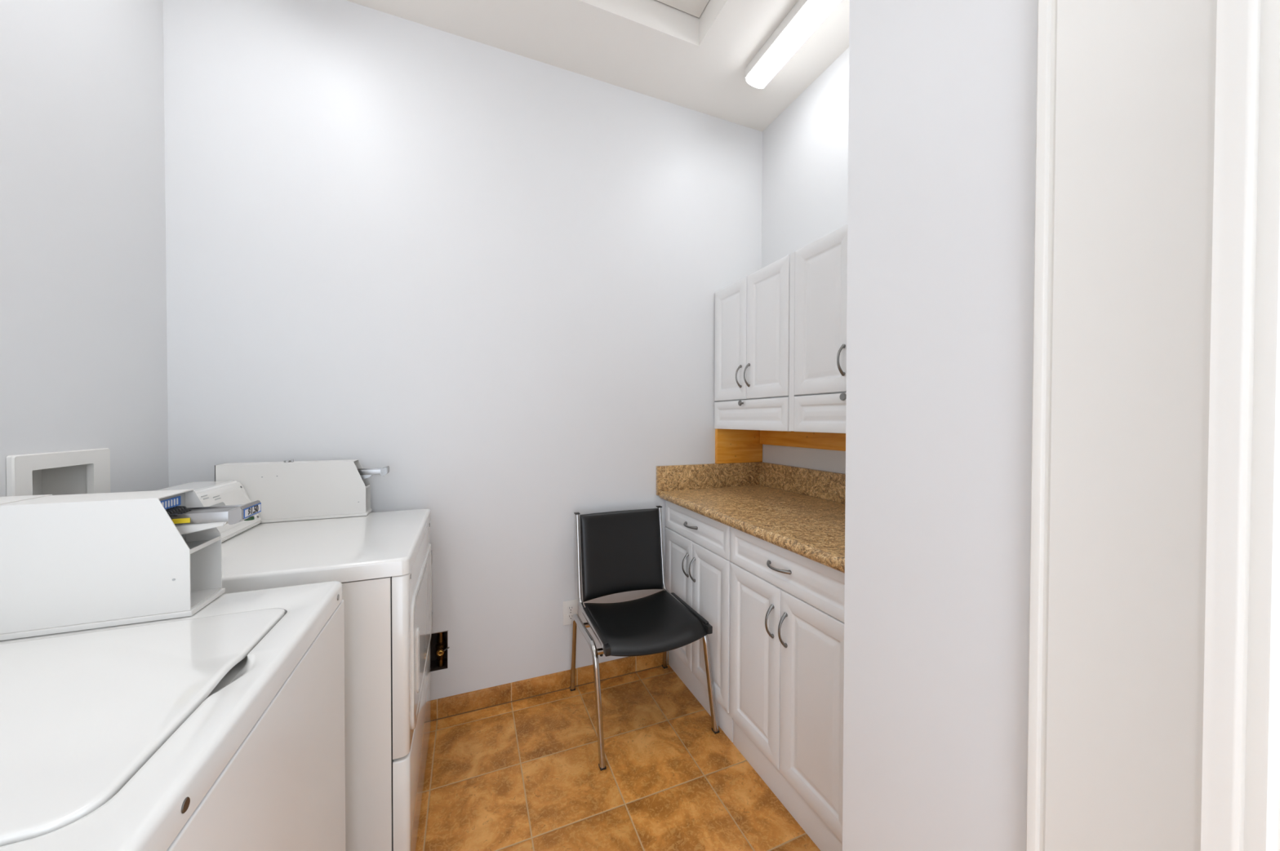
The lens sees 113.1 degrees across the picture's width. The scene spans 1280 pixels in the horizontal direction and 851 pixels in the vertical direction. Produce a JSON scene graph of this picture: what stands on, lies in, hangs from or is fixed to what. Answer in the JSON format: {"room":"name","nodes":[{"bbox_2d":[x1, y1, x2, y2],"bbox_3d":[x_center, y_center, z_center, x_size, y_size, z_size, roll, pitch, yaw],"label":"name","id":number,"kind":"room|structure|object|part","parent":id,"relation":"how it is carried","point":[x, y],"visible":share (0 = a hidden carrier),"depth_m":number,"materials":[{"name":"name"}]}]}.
{"room":"laundry","nodes":[
{"label":"laundry","id":0,"kind":"room"},
{"bbox_2d":[0,0,168,497],"bbox_3d":[-1.060,-0.183,-0.141,0.120,2.925,3.440,0,1,-22],"label":"wall","id":1,"kind":"structure","parent":0,"point":[83,344],"depth_m":1.16,"materials":[{"name":"white paint"}]},
{"bbox_2d":[5,448,110,496],"bbox_3d":[-1.533,0.190,1.077,0.107,0.246,0.282,0,1,-22],"label":"box","id":2,"kind":"object","parent":1,"relation":"attached to","point":[79,472],"visible":0.52,"depth_m":1.15,"materials":[{"name":"white plastic"}]},
{"bbox_2d":[163,0,762,701],"bbox_3d":[-0.501,-0.209,2.006,2.730,2.925,0.120,0,1,-22],"label":"wall","id":3,"kind":"structure","parent":0,"point":[487,277],"depth_m":1.82,"materials":[{"name":"white paint"}]},
{"bbox_2d":[430,630,449,671],"bbox_3d":[-0.880,0.967,1.845,0.094,0.166,0.104,0,1,-22],"label":"gas valve","id":4,"kind":"object","parent":3,"relation":"attached to","point":[439,641],"visible":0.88,"depth_m":1.84,"materials":[{"name":"brown metal"}]},
{"bbox_2d":[430,651,668,721],"bbox_3d":[-0.748,1.214,1.853,1.950,0.082,0.014,0,1,-22],"label":"baseboard","id":5,"kind":"structure","parent":3,"relation":"attached to","point":[473,701],"depth_m":1.95,"materials":[{"name":"tile"}]},
{"bbox_2d":[563,599,577,626],"bbox_3d":[-0.332,0.894,2.020,0.073,0.116,0.009,0,1,-22],"label":"wall outlet","id":6,"kind":"object","parent":3,"relation":"attached to","point":[570,607],"visible":0.88,"depth_m":2.02,"materials":[{"name":"white plastic"}]},
{"bbox_2d":[567,605,573,612],"bbox_3d":[-0.331,0.874,2.018,0.033,0.029,0.003,0,1,-22],"label":"receptacle","id":7,"kind":"object","parent":6,"relation":"attached to","point":[570,608],"depth_m":2.02,"materials":[{"name":"grey plastic"}]},
{"bbox_2d":[567,613,573,620],"bbox_3d":[-0.331,0.914,2.018,0.033,0.029,0.003,0,1,-22],"label":"receptacle","id":8,"kind":"object","parent":6,"relation":"attached to","point":[569,615],"depth_m":2.02,"materials":[{"name":"grey plastic"}]},
{"bbox_2d":[656,462,759,495],"bbox_3d":[0.392,0.284,2.298,0.658,0.150,0.023,0,1,-22],"label":"backsplash","id":9,"kind":"structure","parent":3,"relation":"attached to","point":[691,477],"depth_m":2.27,"materials":[{"name":"brown stone"}]},
{"bbox_2d":[715,429,762,463],"bbox_3d":[0.555,0.113,2.362,0.301,0.190,0.022,0,1,-22],"label":"board","id":10,"kind":"object","parent":3,"relation":"attached to","point":[731,446],"visible":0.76,"depth_m":2.35,"materials":[{"name":"brown wood"}]},
{"bbox_2d":[346,0,849,131],"bbox_3d":[0.152,-1.715,0.384,2.730,0.130,3.540,0,1,-22],"label":"ceiling","id":11,"kind":"structure","parent":0,"point":[653,48],"depth_m":1.83,"materials":[{"name":"white paint"}]},
{"bbox_2d":[656,0,709,17],"bbox_3d":[0.044,-1.785,1.333,0.785,0.016,0.794,0,1,-22],"label":"trim","id":12,"kind":"structure","parent":11,"relation":"attached to","point":[694,7],"depth_m":1.79,"materials":[{"name":"white paint"}]},
{"bbox_2d":[745,0,841,88],"bbox_3d":[0.774,-1.625,1.428,0.116,0.074,1.229,0,1,-22],"label":"ceiling light","id":13,"kind":"object","parent":11,"relation":"attached to","point":[805,17],"visible":1,"depth_m":1.76,"materials":[{"name":"white plastic"}]},
{"bbox_2d":[415,665,820,850],"bbox_3d":[0.145,1.325,0.422,2.730,0.100,3.540,0,1,-22],"label":"floor","id":14,"kind":"structure","parent":0,"point":[526,775],"depth_m":1.50,"materials":[{"name":"tile"}]},
{"bbox_2d":[0,488,345,850],"bbox_3d":[-0.858,0.702,0.533,0.666,1.138,0.688,0,1,-22],"label":"washing machine","id":15,"kind":"object","parent":14,"relation":"on","point":[145,705],"visible":1,"depth_m":0.65,"materials":[{"name":"white metal"}]},
{"bbox_3d":[-0.835,0.360,0.509,0.516,0.015,0.476,0,1,-22],"label":"lid","id":16,"kind":"part","parent":15,"relation":"part of","materials":[{"name":"white metal"}]},
{"bbox_2d":[161,497,177,508],"bbox_3d":[-0.900,0.150,0.805,0.001,0.013,0.064,0,1,-22],"label":"print","id":17,"kind":"object","parent":15,"relation":"on","point":[167,503],"depth_m":0.81,"materials":[{"name":"white"}]},
{"bbox_3d":[-0.792,0.174,0.865,0.001,0.014,0.067,0,1,-22],"label":"price panel","id":18,"kind":"part","parent":15,"relation":"part of","materials":[{"name":"white"}]},
{"bbox_3d":[-0.557,0.825,0.657,0.012,0.847,0.676,0,1,-22],"label":"panel","id":19,"kind":"part","parent":15,"relation":"part of","materials":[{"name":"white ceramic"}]},
{"bbox_2d":[156,459,432,850],"bbox_3d":[-1.066,0.695,1.306,0.721,1.133,0.694,0,1,-22],"label":"dryer","id":20,"kind":"object","parent":14,"relation":"on","point":[315,523],"visible":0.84,"depth_m":1.13,"materials":[{"name":"white metal"}]},
{"bbox_3d":[-1.234,0.266,1.187,0.045,0.102,0.550,0,1,-22],"label":"plate","id":21,"kind":"part","parent":20,"relation":"part of","materials":[{"name":"white metal"}]},
{"bbox_3d":[-1.065,0.367,1.293,0.715,0.044,0.677,0,1,-22],"label":"panel","id":22,"kind":"part","parent":20,"relation":"part of","materials":[{"name":"white metal"}]},
{"bbox_3d":[-0.755,0.632,1.422,0.039,0.484,0.671,0,1,-22],"label":"panel","id":23,"kind":"part","parent":20,"relation":"part of","materials":[{"name":"white metal"}]},
{"bbox_3d":[-0.756,1.065,1.427,0.039,0.367,0.671,0,1,-22],"label":"panel","id":24,"kind":"part","parent":20,"relation":"part of","materials":[{"name":"white metal"}]},
{"bbox_3d":[-0.740,0.668,1.442,0.008,0.380,0.612,0,1,-22],"label":"door","id":25,"kind":"part","parent":20,"relation":"part of","materials":[{"name":"white metal"}]},
{"bbox_2d":[569,506,719,771],"bbox_3d":[-0.006,0.832,1.857,0.518,0.850,0.534,0,1,-22],"label":"chair","id":26,"kind":"object","parent":14,"relation":"on","point":[622,551],"visible":1,"depth_m":1.92,"materials":[{"name":"black leather"}]},
{"bbox_3d":[-0.280,1.044,1.880,0.028,0.419,0.290,0,1,-20],"label":"leg","id":27,"kind":"part","parent":26,"relation":"part of","materials":[{"name":"silver metal"}]},
{"bbox_3d":[-0.209,0.621,1.759,0.018,0.426,0.453,0,1,-23],"label":"post","id":28,"kind":"part","parent":26,"relation":"part of","materials":[{"name":"silver metal"}]},
{"bbox_3d":[-0.184,1.044,1.643,0.029,0.423,0.225,0,1,-25],"label":"leg","id":29,"kind":"part","parent":26,"relation":"part of","materials":[{"name":"silver metal"}]},
{"bbox_3d":[-0.086,0.603,2.005,0.397,0.382,0.089,0,1,-22],"label":"backrest","id":30,"kind":"part","parent":26,"relation":"part of","materials":[{"name":"black leather"}]},
{"bbox_3d":[0.011,0.831,1.796,0.430,0.064,0.410,0,1,-22],"label":"seat","id":31,"kind":"part","parent":26,"relation":"part of","materials":[{"name":"black leather"}]},
{"bbox_3d":[0.161,1.043,2.059,0.035,0.419,0.291,0,1,-17],"label":"leg","id":32,"kind":"part","parent":26,"relation":"part of","materials":[{"name":"silver metal"}]},
{"bbox_3d":[0.182,0.620,1.918,0.019,0.426,0.453,0,1,-24],"label":"post","id":33,"kind":"part","parent":26,"relation":"part of","materials":[{"name":"silver metal"}]},
{"bbox_3d":[0.257,1.043,1.821,0.036,0.423,0.227,0,1,-28],"label":"leg","id":34,"kind":"part","parent":26,"relation":"part of","materials":[{"name":"silver metal"}]},
{"bbox_2d":[665,500,733,742],"bbox_3d":[0.502,0.818,2.039,0.632,0.875,0.582,0,1,-22],"label":"base cabinet","id":35,"kind":"object","parent":14,"relation":"on","point":[698,546],"visible":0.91,"depth_m":1.85,"materials":[{"name":"white wood"}]},
{"bbox_3d":[0.191,0.831,2.073,0.018,0.602,0.285,0,1,-22],"label":"door","id":36,"kind":"part","parent":35,"relation":"part of","materials":[{"name":"white wood"}]},
{"bbox_3d":[0.211,0.650,1.960,0.034,0.113,0.013,0,1,-22],"label":"handle","id":37,"kind":"part","parent":35,"relation":"part of","materials":[{"name":"silver metal"}]},
{"bbox_3d":[0.223,0.458,1.930,0.034,0.013,0.113,0,1,-22],"label":"handle","id":38,"kind":"part","parent":35,"relation":"part of","materials":[{"name":"silver metal"}]},
{"bbox_3d":[0.235,0.650,1.901,0.034,0.113,0.013,0,1,-22],"label":"handle","id":39,"kind":"part","parent":35,"relation":"part of","materials":[{"name":"silver metal"}]},
{"bbox_3d":[0.248,0.456,1.931,0.018,0.144,0.580,0,1,-22],"label":"drawer","id":40,"kind":"part","parent":35,"relation":"part of","materials":[{"name":"white wood"}]},
{"bbox_3d":[0.301,0.835,1.803,0.018,0.602,0.293,0,1,-22],"label":"door","id":41,"kind":"part","parent":35,"relation":"part of","materials":[{"name":"white wood"}]},
{"bbox_2d":[729,527,844,850],"bbox_3d":[0.724,0.825,1.492,0.632,0.875,0.587,0,1,-22],"label":"base cabinet","id":42,"kind":"object","parent":14,"relation":"on","point":[787,607],"visible":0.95,"depth_m":1.35,"materials":[{"name":"white wood"}]},
{"bbox_2d":[656,462,845,573],"bbox_3d":[0.640,0.301,1.687,0.658,0.168,1.342,0,1,-22],"label":"countertop","id":43,"kind":"structure","parent":42,"relation":"on","point":[735,495],"depth_m":1.91,"materials":[{"name":"brown stone"}]},
{"bbox_3d":[0.413,0.838,1.527,0.018,0.602,0.287,0,1,-22],"label":"door","id":44,"kind":"part","parent":42,"relation":"part of","materials":[{"name":"white wood"}]},
{"bbox_3d":[0.433,0.657,1.413,0.034,0.113,0.013,0,1,-22],"label":"handle","id":45,"kind":"part","parent":42,"relation":"part of","materials":[{"name":"silver metal"}]},
{"bbox_3d":[0.445,0.466,1.383,0.034,0.013,0.113,0,1,-22],"label":"handle","id":46,"kind":"part","parent":42,"relation":"part of","materials":[{"name":"silver metal"}]},
{"bbox_3d":[0.457,0.658,1.354,0.034,0.113,0.013,0,1,-22],"label":"handle","id":47,"kind":"part","parent":42,"relation":"part of","materials":[{"name":"silver metal"}]},
{"bbox_3d":[0.470,0.464,1.384,0.018,0.144,0.585,0,1,-22],"label":"drawer","id":48,"kind":"part","parent":42,"relation":"part of","materials":[{"name":"white wood"}]},
{"bbox_3d":[0.523,0.842,1.255,0.018,0.602,0.295,0,1,-22],"label":"door","id":49,"kind":"part","parent":42,"relation":"part of","materials":[{"name":"white wood"}]},
{"bbox_2d":[761,47,848,504],"bbox_3d":[1.011,-0.203,1.776,0.100,2.925,1.443,0,1,-22],"label":"wall","id":50,"kind":"structure","parent":0,"point":[805,187],"depth_m":2.08,"materials":[{"name":"white paint"}]},
{"bbox_2d":[759,462,845,503],"bbox_3d":[0.938,0.281,1.795,0.024,0.129,1.319,0,1,-22],"label":"backsplash","id":51,"kind":"structure","parent":50,"relation":"attached to","point":[828,486],"depth_m":2.07,"materials":[{"name":"brown stone"}]},
{"bbox_2d":[760,431,845,451],"bbox_3d":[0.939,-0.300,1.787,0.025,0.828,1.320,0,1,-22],"label":"rail","id":52,"kind":"object","parent":50,"relation":"attached to","point":[823,441],"visible":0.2,"depth_m":2.07,"materials":[{"name":"brown wood"}]},
{"bbox_2d":[714,252,797,431],"bbox_3d":[0.637,-0.349,2.068,0.320,0.741,0.607,0,1,-22],"label":"upper cabinet","id":53,"kind":"object","parent":52,"relation":"attached to","point":[752,344],"depth_m":1.96,"materials":[{"name":"white wood"}]},
{"bbox_3d":[0.466,-0.426,2.171,0.018,0.591,0.284,0,1,-22],"label":"door","id":54,"kind":"part","parent":53,"relation":"part of","materials":[{"name":"white wood"}]},
{"bbox_3d":[0.483,-0.241,2.069,0.034,0.113,0.013,0,1,-22],"label":"handle","id":55,"kind":"part","parent":53,"relation":"part of","materials":[{"name":"silver metal"}]},
{"bbox_3d":[0.493,-0.109,2.057,0.022,0.028,0.028,0,1,-22],"label":"knob","id":56,"kind":"part","parent":53,"relation":"part of","materials":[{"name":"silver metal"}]},
{"bbox_3d":[0.507,-0.240,2.008,0.034,0.113,0.013,0,1,-22],"label":"handle","id":57,"kind":"part","parent":53,"relation":"part of","materials":[{"name":"silver metal"}]},
{"bbox_3d":[0.520,-0.051,2.041,0.018,0.145,0.574,0,1,-22],"label":"drawer","id":58,"kind":"part","parent":53,"relation":"part of","materials":[{"name":"white wood"}]},
{"bbox_3d":[0.575,-0.422,1.904,0.018,0.591,0.288,0,1,-22],"label":"door","id":59,"kind":"part","parent":53,"relation":"part of","materials":[{"name":"white wood"}]},
{"bbox_3d":[0.762,-0.345,1.807,0.284,0.736,0.029,0,1,-22],"label":"cabinet filler","id":60,"kind":"part","parent":53,"relation":"part of","materials":[{"name":"white wood"}]},
{"bbox_2d":[794,224,847,433],"bbox_3d":[0.862,-0.342,1.514,0.320,0.741,0.586,0,1,-22],"label":"upper cabinet","id":61,"kind":"object","parent":52,"relation":"attached to","point":[821,264],"visible":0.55,"depth_m":1.60,"materials":[{"name":"white wood"}]},
{"bbox_3d":[0.751,-0.043,1.472,0.018,0.145,0.584,0,1,-22],"label":"drawer","id":62,"kind":"part","parent":61,"relation":"part of","materials":[{"name":"white wood"}]},
{"bbox_3d":[0.713,-0.233,1.500,0.034,0.113,0.013,0,1,-22],"label":"handle","id":63,"kind":"part","parent":61,"relation":"part of","materials":[{"name":"silver metal"}]},
{"bbox_3d":[0.722,-0.101,1.492,0.022,0.028,0.028,0,1,-22],"label":"knob","id":64,"kind":"part","parent":61,"relation":"part of","materials":[{"name":"silver metal"}]},
{"bbox_2d":[842,0,1037,850],"bbox_3d":[1.187,-0.181,0.099,0.835,2.925,1.997,0,1,-22],"label":"wall partition","id":65,"kind":"structure","parent":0,"point":[943,93],"depth_m":0.70,"materials":[{"name":"white paint"}]},
{"bbox_2d":[1026,0,1261,850],"bbox_3d":[0.750,0.181,0.042,0.020,2.200,1.150,0,1,-22],"label":"trim","id":66,"kind":"structure","parent":65,"relation":"attached to","point":[1146,171],"depth_m":0.48,"materials":[{"name":"white paint"}]},
{"bbox_2d":[1244,0,1279,850],"bbox_3d":[0.814,0.254,0.069,0.120,2.055,0.820,0,1,-22],"label":"trim","id":67,"kind":"structure","parent":65,"relation":"attached to","point":[1262,778],"depth_m":0.41,"materials":[{"name":"white paint"}]}
]}

